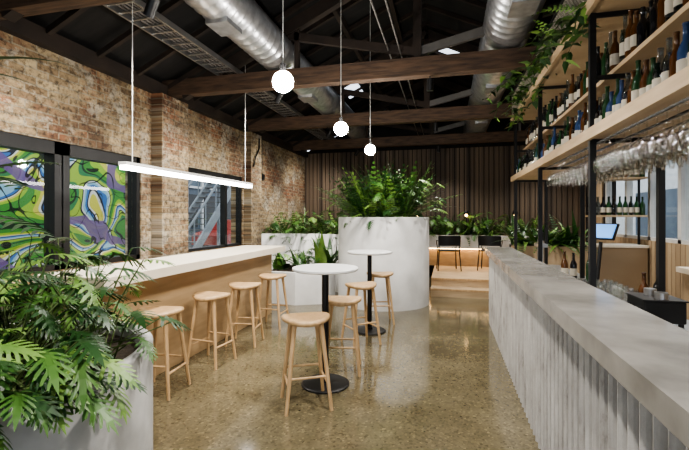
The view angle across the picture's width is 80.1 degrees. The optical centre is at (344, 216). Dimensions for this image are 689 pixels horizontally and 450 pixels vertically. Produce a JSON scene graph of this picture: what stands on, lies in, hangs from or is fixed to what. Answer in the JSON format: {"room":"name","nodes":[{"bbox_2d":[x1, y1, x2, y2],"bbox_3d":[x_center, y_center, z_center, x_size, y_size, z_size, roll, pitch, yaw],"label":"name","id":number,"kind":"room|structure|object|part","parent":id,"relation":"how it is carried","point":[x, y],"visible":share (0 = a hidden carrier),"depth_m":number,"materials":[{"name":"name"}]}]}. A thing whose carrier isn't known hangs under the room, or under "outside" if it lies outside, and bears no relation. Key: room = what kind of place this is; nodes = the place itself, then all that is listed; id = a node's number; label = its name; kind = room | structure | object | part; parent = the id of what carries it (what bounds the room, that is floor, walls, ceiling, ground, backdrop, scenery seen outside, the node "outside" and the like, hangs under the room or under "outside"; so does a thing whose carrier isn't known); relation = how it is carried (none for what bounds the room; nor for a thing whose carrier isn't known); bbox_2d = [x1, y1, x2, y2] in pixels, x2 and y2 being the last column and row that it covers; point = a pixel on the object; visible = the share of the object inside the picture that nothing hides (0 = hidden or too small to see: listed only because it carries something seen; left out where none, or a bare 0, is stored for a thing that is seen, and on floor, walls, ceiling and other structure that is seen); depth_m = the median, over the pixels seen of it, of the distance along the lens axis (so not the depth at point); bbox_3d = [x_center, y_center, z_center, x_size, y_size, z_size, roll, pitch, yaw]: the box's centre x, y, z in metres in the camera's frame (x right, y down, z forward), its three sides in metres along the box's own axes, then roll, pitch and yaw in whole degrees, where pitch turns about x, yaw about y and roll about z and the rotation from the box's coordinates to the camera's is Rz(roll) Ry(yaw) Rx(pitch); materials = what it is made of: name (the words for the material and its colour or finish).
{"room":"bar","nodes":[
{"label":"bar","id":0,"kind":"room"},
{"bbox_2d":[0,30,304,321],"bbox_3d":[-2.796,-0.150,5.080,0.410,3.300,13.900,0,0,14],"label":"wall","id":1,"kind":"structure","parent":0,"point":[78,104],"depth_m":5.55,"materials":[{"name":"brick"}]},
{"bbox_2d":[0,131,139,276],"bbox_3d":[-3.170,-0.115,3.772,0.140,1.330,3.380,0,0,14],"label":"window","id":2,"kind":"structure","parent":1,"relation":"in","point":[56,177],"depth_m":4.31,"materials":[{"name":"black metal"}]},
{"bbox_2d":[0,18,308,156],"bbox_3d":[-2.704,-1.760,5.057,0.100,0.160,13.500,0,0,14],"label":"trim","id":3,"kind":"structure","parent":1,"relation":"attached to","point":[24,29],"depth_m":4.73,"materials":[{"name":"brown wood"}]},
{"bbox_2d":[188,167,241,251],"bbox_3d":[-2.305,-0.115,7.148,0.100,1.330,1.910,0,0,14],"label":"window","id":4,"kind":"structure","parent":1,"relation":"in","point":[223,188],"depth_m":7.48,"materials":[{"name":"black metal"}]},
{"bbox_2d":[253,139,264,179],"bbox_3d":[-1.774,-1.250,8.518,0.093,0.900,0.805,0,0,-1],"label":"conduit","id":5,"kind":"object","parent":1,"relation":"attached to","point":[263,175],"visible":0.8,"depth_m":8.36,"materials":[{"name":"black metal"}]},
{"bbox_2d":[22,0,575,152],"bbox_3d":[0.667,-2.689,4.214,7.550,1.799,13.900,0,0,14],"label":"ceiling","id":6,"kind":"structure","parent":0,"point":[98,29],"depth_m":6.10,"materials":[{"name":"black"}]},
{"bbox_2d":[0,0,132,22],"bbox_3d":[0.303,-2.485,2.656,7.100,1.672,0.140,0,0,14],"label":"roof truss","id":7,"kind":"object","parent":6,"relation":"attached to","point":[11,10],"visible":1,"depth_m":3.33,"materials":[{"name":"brown wood"}]},
{"bbox_2d":[143,0,159,18],"bbox_3d":[-1.448,-1.599,3.078,0.143,0.209,0.080,0,0,31],"label":"track spotlight","id":8,"kind":"object","parent":7,"relation":"hanging from","point":[151,7],"visible":1,"depth_m":3.05,"materials":[{"name":"black metal"}]},
{"bbox_2d":[103,0,335,139],"bbox_3d":[-1.644,-1.950,5.256,0.320,0.060,12.400,0,0,14],"label":"cable tray","id":9,"kind":"object","parent":7,"relation":"attached to","point":[164,22],"visible":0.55,"depth_m":4.67,"materials":[{"name":"silver metal"}]},
{"bbox_2d":[184,0,372,138],"bbox_3d":[-0.988,-2.169,5.118,0.496,0.518,12.450,0,0,14],"label":"spiral duct","id":10,"kind":"object","parent":6,"relation":"hanging from","point":[244,22],"visible":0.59,"depth_m":4.69,"materials":[{"name":"metal"}]},
{"bbox_2d":[272,0,292,92],"bbox_3d":[-0.410,-1.977,2.731,0.140,2.295,0.140,0,0,14],"label":"pendant light","id":11,"kind":"object","parent":6,"relation":"hanging from","point":[282,80],"visible":1,"depth_m":2.70,"materials":[{"name":"glowing opal white glass"},{"name":"black steel"}]},
{"bbox_3d":[-0.410,-0.900,2.731,0.140,0.140,0.140,0,0,14],"label":"globe bulb","id":12,"kind":"part","parent":11,"relation":"part of","materials":[{"name":"white glass"}]},
{"bbox_2d":[334,117,347,135],"bbox_3d":[-0.036,-1.980,4.184,0.140,2.300,0.140,0,0,14],"label":"pendant light","id":13,"kind":"object","parent":6,"relation":"hanging from","point":[340,128],"visible":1,"depth_m":4.14,"materials":[{"name":"white glass"}]},
{"bbox_2d":[365,141,374,154],"bbox_3d":[0.345,-1.992,5.501,0.140,2.323,0.140,0,0,14],"label":"pendant light","id":14,"kind":"object","parent":6,"relation":"hanging from","point":[370,149],"visible":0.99,"depth_m":5.46,"materials":[{"name":"white glass"}]},
{"bbox_2d":[162,0,586,100],"bbox_3d":[0.886,-2.485,4.984,7.100,1.672,0.140,0,0,14],"label":"roof truss","id":15,"kind":"object","parent":6,"relation":"attached to","point":[418,66],"visible":0.67,"depth_m":5.11,"materials":[{"name":"brown wood"}]},
{"bbox_2d":[118,3,252,187],"bbox_3d":[-1.649,-1.320,4.742,0.080,1.800,2.400,0,0,14],"label":"pendant lamp","id":16,"kind":"object","parent":15,"relation":"hanging from","point":[124,165],"visible":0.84,"depth_m":4.20,"materials":[{"name":"white paint"}]},
{"bbox_2d":[274,90,283,103],"bbox_3d":[-0.866,-1.599,5.407,0.143,0.209,0.080,0,0,31],"label":"track spotlight","id":17,"kind":"object","parent":15,"relation":"hanging from","point":[279,95],"visible":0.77,"depth_m":5.38,"materials":[{"name":"black metal"}]},
{"bbox_2d":[427,76,433,91],"bbox_3d":[1.032,-1.609,4.941,0.083,0.184,0.089,0,0,14],"label":"track spotlight","id":18,"kind":"object","parent":15,"relation":"hanging from","point":[430,82],"visible":1,"depth_m":4.91,"materials":[{"name":"black metal"}]},
{"bbox_2d":[244,30,523,133],"bbox_3d":[1.468,-2.485,7.312,7.100,1.672,0.140,0,0,14],"label":"roof truss","id":19,"kind":"object","parent":6,"relation":"attached to","point":[278,122],"visible":0.57,"depth_m":7.38,"materials":[{"name":"brown wood"}]},
{"bbox_2d":[326,127,332,137],"bbox_3d":[-0.284,-1.599,7.735,0.143,0.209,0.080,0,0,31],"label":"track spotlight","id":20,"kind":"object","parent":19,"relation":"hanging from","point":[329,133],"visible":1,"depth_m":7.71,"materials":[{"name":"black metal"}]},
{"bbox_2d":[433,121,437,131],"bbox_3d":[1.615,-1.609,7.269,0.083,0.184,0.089,0,0,14],"label":"track spotlight","id":21,"kind":"object","parent":19,"relation":"hanging from","point":[435,125],"visible":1,"depth_m":7.24,"materials":[{"name":"black metal"}]},
{"bbox_2d":[289,77,537,151],"bbox_3d":[2.050,-2.485,9.641,7.100,1.672,0.140,0,0,14],"label":"roof truss","id":22,"kind":"object","parent":6,"relation":"attached to","point":[315,143],"visible":0.46,"depth_m":9.66,"materials":[{"name":"brown wood"}]},
{"bbox_2d":[370,0,530,134],"bbox_3d":[1.649,-2.025,4.432,2.470,0.067,12.400,0,0,14],"label":"conduit","id":23,"kind":"object","parent":6,"relation":"attached to","point":[371,2],"visible":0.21,"depth_m":4.64,"materials":[{"name":"grey metal"}]},
{"bbox_2d":[463,0,545,132],"bbox_3d":[1.806,-2.199,4.419,0.556,0.578,12.450,0,0,14],"label":"spiral duct","id":24,"kind":"object","parent":6,"relation":"hanging from","point":[507,23],"visible":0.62,"depth_m":4.52,"materials":[{"name":"metal"}]},
{"bbox_2d":[153,274,540,449],"bbox_3d":[0.667,1.550,4.214,7.550,0.100,13.900,0,0,14],"label":"floor","id":25,"kind":"structure","parent":0,"point":[438,378],"depth_m":3.54,"materials":[{"name":"concrete"}]},
{"bbox_2d":[0,320,152,449],"bbox_3d":[-1.838,1.100,2.047,1.600,0.800,1.600,0,0,14],"label":"planter","id":26,"kind":"object","parent":25,"relation":"on","point":[137,434],"visible":0.3,"depth_m":1.93,"materials":[{"name":"concrete"}]},
{"bbox_2d":[0,56,191,449],"bbox_3d":[-1.750,0.025,1.923,1.916,1.846,2.078,0,0,14],"label":"philodendron","id":27,"kind":"object","parent":26,"relation":"in","point":[47,393],"visible":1,"depth_m":1.79,"materials":[{"name":"green plant"}]},
{"bbox_2d":[33,245,285,375],"bbox_3d":[-1.671,0.975,4.799,0.670,1.050,3.500,0,0,14],"label":"table","id":28,"kind":"object","parent":25,"relation":"on","point":[210,270],"visible":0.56,"depth_m":4.40,"materials":[{"name":"beige wood"}]},
{"bbox_2d":[137,306,190,400],"bbox_3d":[-1.588,1.143,3.541,0.392,0.718,0.358,0,0,8],"label":"bar stool","id":29,"kind":"object","parent":25,"relation":"on","point":[169,311],"visible":0.74,"depth_m":3.54,"materials":[{"name":"brown wood"}]},
{"bbox_2d":[187,291,236,369],"bbox_3d":[-1.373,1.143,4.240,0.392,0.718,0.358,0,0,20],"label":"bar stool","id":30,"kind":"object","parent":25,"relation":"on","point":[202,296],"visible":0.94,"depth_m":4.16,"materials":[{"name":"brown wood"}]},
{"bbox_2d":[224,282,263,347],"bbox_3d":[-1.188,1.143,4.894,0.392,0.718,0.358,0,0,5],"label":"bar stool","id":31,"kind":"object","parent":25,"relation":"on","point":[238,286],"visible":0.99,"depth_m":4.79,"materials":[{"name":"brown wood"}]},
{"bbox_2d":[255,273,288,329],"bbox_3d":[-0.989,1.143,5.649,0.392,0.718,0.358,0,0,14],"label":"bar stool","id":32,"kind":"object","parent":25,"relation":"on","point":[264,276],"visible":0.95,"depth_m":5.55,"materials":[{"name":"brown wood"}]},
{"bbox_2d":[262,233,337,291],"bbox_3d":[-0.820,0.925,8.777,1.910,1.150,1.072,0,0,14],"label":"planter","id":33,"kind":"object","parent":25,"relation":"on","point":[297,243],"visible":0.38,"depth_m":8.58,"materials":[{"name":"concrete"}]},
{"bbox_2d":[262,208,351,244],"bbox_3d":[-0.615,0.225,8.887,2.321,0.926,1.420,0,0,10],"label":"foliage","id":34,"kind":"object","parent":33,"relation":"in","point":[276,228],"visible":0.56,"depth_m":8.80,"materials":[{"name":"green plant"}]},
{"bbox_2d":[272,266,334,304],"bbox_3d":[-0.739,1.220,7.555,1.100,0.560,1.200,0,0,14],"label":"planter bed","id":35,"kind":"object","parent":25,"relation":"on","point":[301,289],"visible":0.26,"depth_m":7.02,"materials":[{"name":"concrete"}]},
{"bbox_2d":[272,229,337,269],"bbox_3d":[-0.786,0.622,7.671,1.346,0.919,1.513,0,0,14],"label":"plants","id":36,"kind":"object","parent":35,"relation":"in","point":[322,255],"visible":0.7,"depth_m":7.40,"materials":[{"name":"green plant"}]},
{"bbox_2d":[280,312,332,416],"bbox_3d":[-0.310,1.143,3.294,0.392,0.718,0.358,0,0,-15],"label":"bar stool","id":37,"kind":"object","parent":25,"relation":"on","point":[317,320],"visible":1,"depth_m":3.20,"materials":[{"name":"brown wood"}]},
{"bbox_2d":[292,263,357,393],"bbox_3d":[-0.172,0.975,3.682,0.594,1.050,0.594,0,0,14],"label":"bar table","id":38,"kind":"object","parent":25,"relation":"on","point":[339,383],"visible":0.81,"depth_m":3.65,"materials":[{"name":"black metal"}]},
{"bbox_2d":[329,296,361,376],"bbox_3d":[-0.024,1.143,4.026,0.392,0.718,0.358,0,0,3],"label":"bar stool","id":39,"kind":"object","parent":25,"relation":"on","point":[340,301],"visible":0.79,"depth_m":3.90,"materials":[{"name":"brown wood"}]},
{"bbox_2d":[340,281,381,346],"bbox_3d":[0.194,1.143,4.899,0.392,0.718,0.358,0,0,-26],"label":"bar stool","id":40,"kind":"object","parent":25,"relation":"on","point":[366,285],"visible":0.93,"depth_m":4.84,"materials":[{"name":"brown wood"}]},
{"bbox_2d":[347,249,391,335],"bbox_3d":[0.330,0.975,5.401,0.594,1.050,0.594,0,0,14],"label":"bar table","id":41,"kind":"object","parent":25,"relation":"on","point":[372,330],"visible":0.93,"depth_m":5.37,"materials":[{"name":"black metal"}]},
{"bbox_2d":[366,271,394,324],"bbox_3d":[0.505,1.143,5.852,0.392,0.718,0.358,0,0,-3],"label":"bar stool","id":42,"kind":"object","parent":25,"relation":"on","point":[386,275],"visible":0.73,"depth_m":5.73,"materials":[{"name":"brown wood"}]},
{"bbox_2d":[338,217,428,311],"bbox_3d":[0.692,0.750,7.300,1.600,1.500,1.600,0,0,14],"label":"planter","id":43,"kind":"object","parent":25,"relation":"on","point":[407,238],"depth_m":6.59,"materials":[{"name":"white concrete"}]},
{"bbox_2d":[310,158,461,229],"bbox_3d":[0.637,-0.404,7.319,2.383,1.264,2.374,0,0,14],"label":"plants","id":44,"kind":"object","parent":43,"relation":"in","point":[386,198],"visible":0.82,"depth_m":6.84,"materials":[{"name":"green plant"}]},
{"bbox_2d":[431,265,488,298],"bbox_3d":[3.205,1.347,8.901,2.500,0.305,3.055,0,0,14],"label":"steps","id":45,"kind":"structure","parent":25,"relation":"on","point":[449,281],"depth_m":7.96,"materials":[{"name":"brown wood"}]},
{"bbox_2d":[436,236,461,270],"bbox_3d":[2.334,0.803,9.241,0.524,0.784,0.502,0,0,5],"label":"dining chair","id":46,"kind":"object","parent":45,"relation":"on","point":[442,240],"visible":1,"depth_m":9.03,"materials":[{"name":"black metal"}]},
{"bbox_2d":[429,234,536,266],"bbox_3d":[3.129,0.817,10.041,3.000,0.765,0.500,0,0,14],"label":"planter","id":47,"kind":"object","parent":45,"relation":"on","point":[469,254],"depth_m":9.99,"materials":[{"name":"beige wood"}]},
{"bbox_2d":[463,211,468,234],"bbox_3d":[2.935,0.143,9.883,0.140,0.580,0.140,0,0,14],"label":"lamp","id":48,"kind":"object","parent":47,"relation":"on","point":[465,212],"visible":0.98,"depth_m":9.86,"materials":[{"name":"black metal"}]},
{"bbox_2d":[422,212,537,245],"bbox_3d":[3.135,0.215,9.989,3.467,0.784,0.958,0,0,14],"label":"plants","id":49,"kind":"object","parent":47,"relation":"in","point":[448,230],"visible":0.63,"depth_m":9.97,"materials":[{"name":"green plant"}]},
{"bbox_2d":[477,236,502,270],"bbox_3d":[3.279,0.803,9.211,0.524,0.784,0.502,0,0,25],"label":"dining chair","id":50,"kind":"object","parent":45,"relation":"on","point":[482,240],"visible":0.77,"depth_m":9.01,"materials":[{"name":"black metal"}]},
{"bbox_2d":[485,247,688,449],"bbox_3d":[1.346,0.965,2.508,0.365,1.070,6.920,0,0,14],"label":"bar counter","id":51,"kind":"object","parent":25,"relation":"on","point":[589,368],"depth_m":1.83,"materials":[{"name":"concrete"}]},
{"bbox_2d":[511,0,688,291],"bbox_3d":[2.065,-0.597,3.272,0.520,4.194,6.154,0,0,14],"label":"bar shelf","id":52,"kind":"object","parent":25,"relation":"on","point":[608,14],"visible":0.52,"depth_m":2.89,"materials":[{"name":"black metal"}]},
{"bbox_2d":[546,100,688,186],"bbox_3d":[1.841,-0.412,2.375,0.444,0.205,3.795,0,0,14],"label":"glasses","id":53,"kind":"object","parent":52,"relation":"attached to","point":[678,132],"visible":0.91,"depth_m":2.64,"materials":[{"name":"clear glass"}]},
{"bbox_2d":[585,149,648,291],"bbox_3d":[4.527,0.200,6.934,0.880,2.600,0.510,0,0,14],"label":"shelving","id":54,"kind":"object","parent":25,"relation":"on","point":[622,263],"visible":0.54,"depth_m":6.71,"materials":[{"name":"brown wood"}]},
{"bbox_2d":[596,159,644,177],"label":"wine bottles","id":55,"kind":"object","parent":54,"relation":"on","point":[642,173],"depth_m":6.75,"materials":[{"name":"glass"}]},
{"bbox_2d":[596,196,644,214],"label":"wine bottles","id":56,"kind":"object","parent":54,"relation":"on","point":[615,208],"depth_m":6.78,"materials":[{"name":"glass"}]},
{"bbox_2d":[549,265,688,330],"bbox_3d":[1.836,1.080,2.427,0.615,0.840,6.800,0,0,14],"label":"workbench","id":57,"kind":"object","parent":25,"relation":"on","point":[686,327],"visible":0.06,"depth_m":3.73,"materials":[{"name":"silver metal"}]},
{"bbox_2d":[534,232,547,262],"bbox_3d":[2.375,0.420,4.962,0.100,0.480,0.260,0,0,14],"label":"tap","id":58,"kind":"object","parent":57,"relation":"on","point":[544,245],"visible":0.3,"depth_m":4.86,"materials":[{"name":"silver metal"}]},
{"bbox_2d":[586,260,587,280],"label":"bottle","id":59,"kind":"object","parent":57,"relation":"on","point":[587,260],"depth_m":4.21,"materials":[{"name":"glass"}]},
{"bbox_2d":[586,223,619,287],"bbox_3d":[2.446,0.360,3.944,0.312,0.599,0.247,0,0,14],"label":"monitor","id":60,"kind":"object","parent":57,"relation":"on","point":[604,231],"visible":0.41,"depth_m":3.92,"materials":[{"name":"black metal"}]},
{"bbox_2d":[577,278,633,301],"bbox_3d":[1.877,0.595,2.520,0.288,0.130,2.068,0,0,14],"label":"glasses","id":61,"kind":"object","parent":57,"relation":"on","point":[603,283],"visible":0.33,"depth_m":3.19,"materials":[{"name":"clear glass"}]},
{"bbox_2d":[638,272,656,292],"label":"bottle","id":62,"kind":"object","parent":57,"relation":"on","point":[643,285],"depth_m":2.86,"materials":[{"name":"glass"}]},
{"bbox_2d":[625,288,688,327],"bbox_3d":[1.919,0.560,2.587,0.311,0.200,0.270,0,0,14],"label":"espresso machine","id":63,"kind":"object","parent":57,"relation":"on","point":[669,308],"visible":0.7,"depth_m":2.47,"materials":[{"name":"black metal"}]},
{"bbox_2d":[676,267,688,319],"bbox_3d":[3.655,1.040,2.745,0.560,0.920,4.100,0,0,14],"label":"bar cabinet","id":64,"kind":"object","parent":25,"relation":"on","point":[684,270],"visible":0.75,"depth_m":4.66,"materials":[{"name":"beige wood"}]},
{"bbox_2d":[305,88,579,273],"bbox_3d":[2.347,-0.984,10.829,7.100,4.968,0.250,0,0,14],"label":"wall","id":65,"kind":"structure","parent":0,"point":[482,173],"depth_m":10.59,"materials":[{"name":"brown wood"}]},
{"bbox_2d":[509,244,587,275],"bbox_3d":[3.218,0.970,6.478,1.140,1.060,0.370,0,0,14],"label":"planter","id":66,"kind":"object","parent":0,"point":[554,258],"depth_m":6.27,"materials":[{"name":"beige wood"}]},
{"bbox_2d":[495,211,597,257],"bbox_3d":[3.227,0.249,6.489,1.756,0.746,1.157,0,0,14],"label":"plants","id":67,"kind":"object","parent":66,"relation":"in","point":[569,238],"visible":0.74,"depth_m":6.39,"materials":[{"name":"green plant"}]},
{"bbox_2d":[596,131,688,298],"bbox_3d":[4.218,-0.150,3.326,0.230,3.300,13.900,0,0,14],"label":"wall","id":68,"kind":"structure","parent":0,"point":[677,255],"depth_m":6.43,"materials":[{"name":"beige wood"}]},
{"bbox_2d":[605,150,688,244],"bbox_3d":[4.924,-0.270,6.293,0.100,1.300,4.600,0,0,14],"label":"window","id":69,"kind":"structure","parent":68,"relation":"in","point":[683,172],"depth_m":6.63,"materials":[{"name":"white paint"}]},
{"bbox_3d":[2.292,-1.495,4.426,0.240,0.046,3.300,0,0,14],"label":"trough","id":70,"kind":"object","parent":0,"visible":0},
{"bbox_2d":[482,2,600,130],"bbox_3d":[2.157,-1.531,4.344,1.092,0.856,3.394,0,0,7],"label":"pothos","id":71,"kind":"object","parent":70,"relation":"in","point":[553,35],"visible":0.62,"depth_m":3.67,"materials":[{"name":"green plant"}]},
{"label":"outside","id":72,"kind":"structure","parent":0,"visible":0},
{"bbox_3d":[0.486,1.625,10.186,28.000,0.150,32.000,0,0,14],"label":"ground","id":73,"kind":"structure","parent":72,"visible":0},
{"bbox_2d":[0,148,124,268],"bbox_3d":[-5.893,-0.205,4.051,0.300,3.510,11.000,0,0,14],"label":"mural","id":74,"kind":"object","parent":73,"relation":"on","point":[97,190],"depth_m":7.49,"materials":[{"name":"multicoloured paint"}]},
{"bbox_2d":[188,180,230,248],"bbox_3d":[-4.424,-0.463,13.636,1.060,4.217,4.688,0,0,14],"label":"staircase","id":75,"kind":"structure","parent":73,"relation":"on","point":[215,217],"depth_m":13.13,"materials":[{"name":"grey metal"}]},
{"bbox_2d":[188,179,230,247],"bbox_3d":[-7.663,-1.475,19.440,0.500,6.050,18.000,0,0,14],"label":"building","id":76,"kind":"structure","parent":73,"relation":"on","point":[193,189],"depth_m":20.55,"materials":[{"name":"white paint"}]},
{"bbox_2d":[192,220,230,246],"bbox_3d":[-5.231,0.838,19.476,1.800,1.415,4.250,0,0,14],"label":"parked car","id":77,"kind":"object","parent":73,"relation":"on","point":[212,238],"visible":0.09,"depth_m":17.54,"materials":[{"name":"red paint"}]},
{"bbox_2d":[616,158,677,238],"bbox_3d":[9.338,-0.975,7.973,0.350,5.050,24.000,0,0,14],"label":"neighbouring building","id":78,"kind":"structure","parent":73,"relation":"on","point":[672,172],"depth_m":13.42,"materials":[{"name":"white paint"}]}
]}

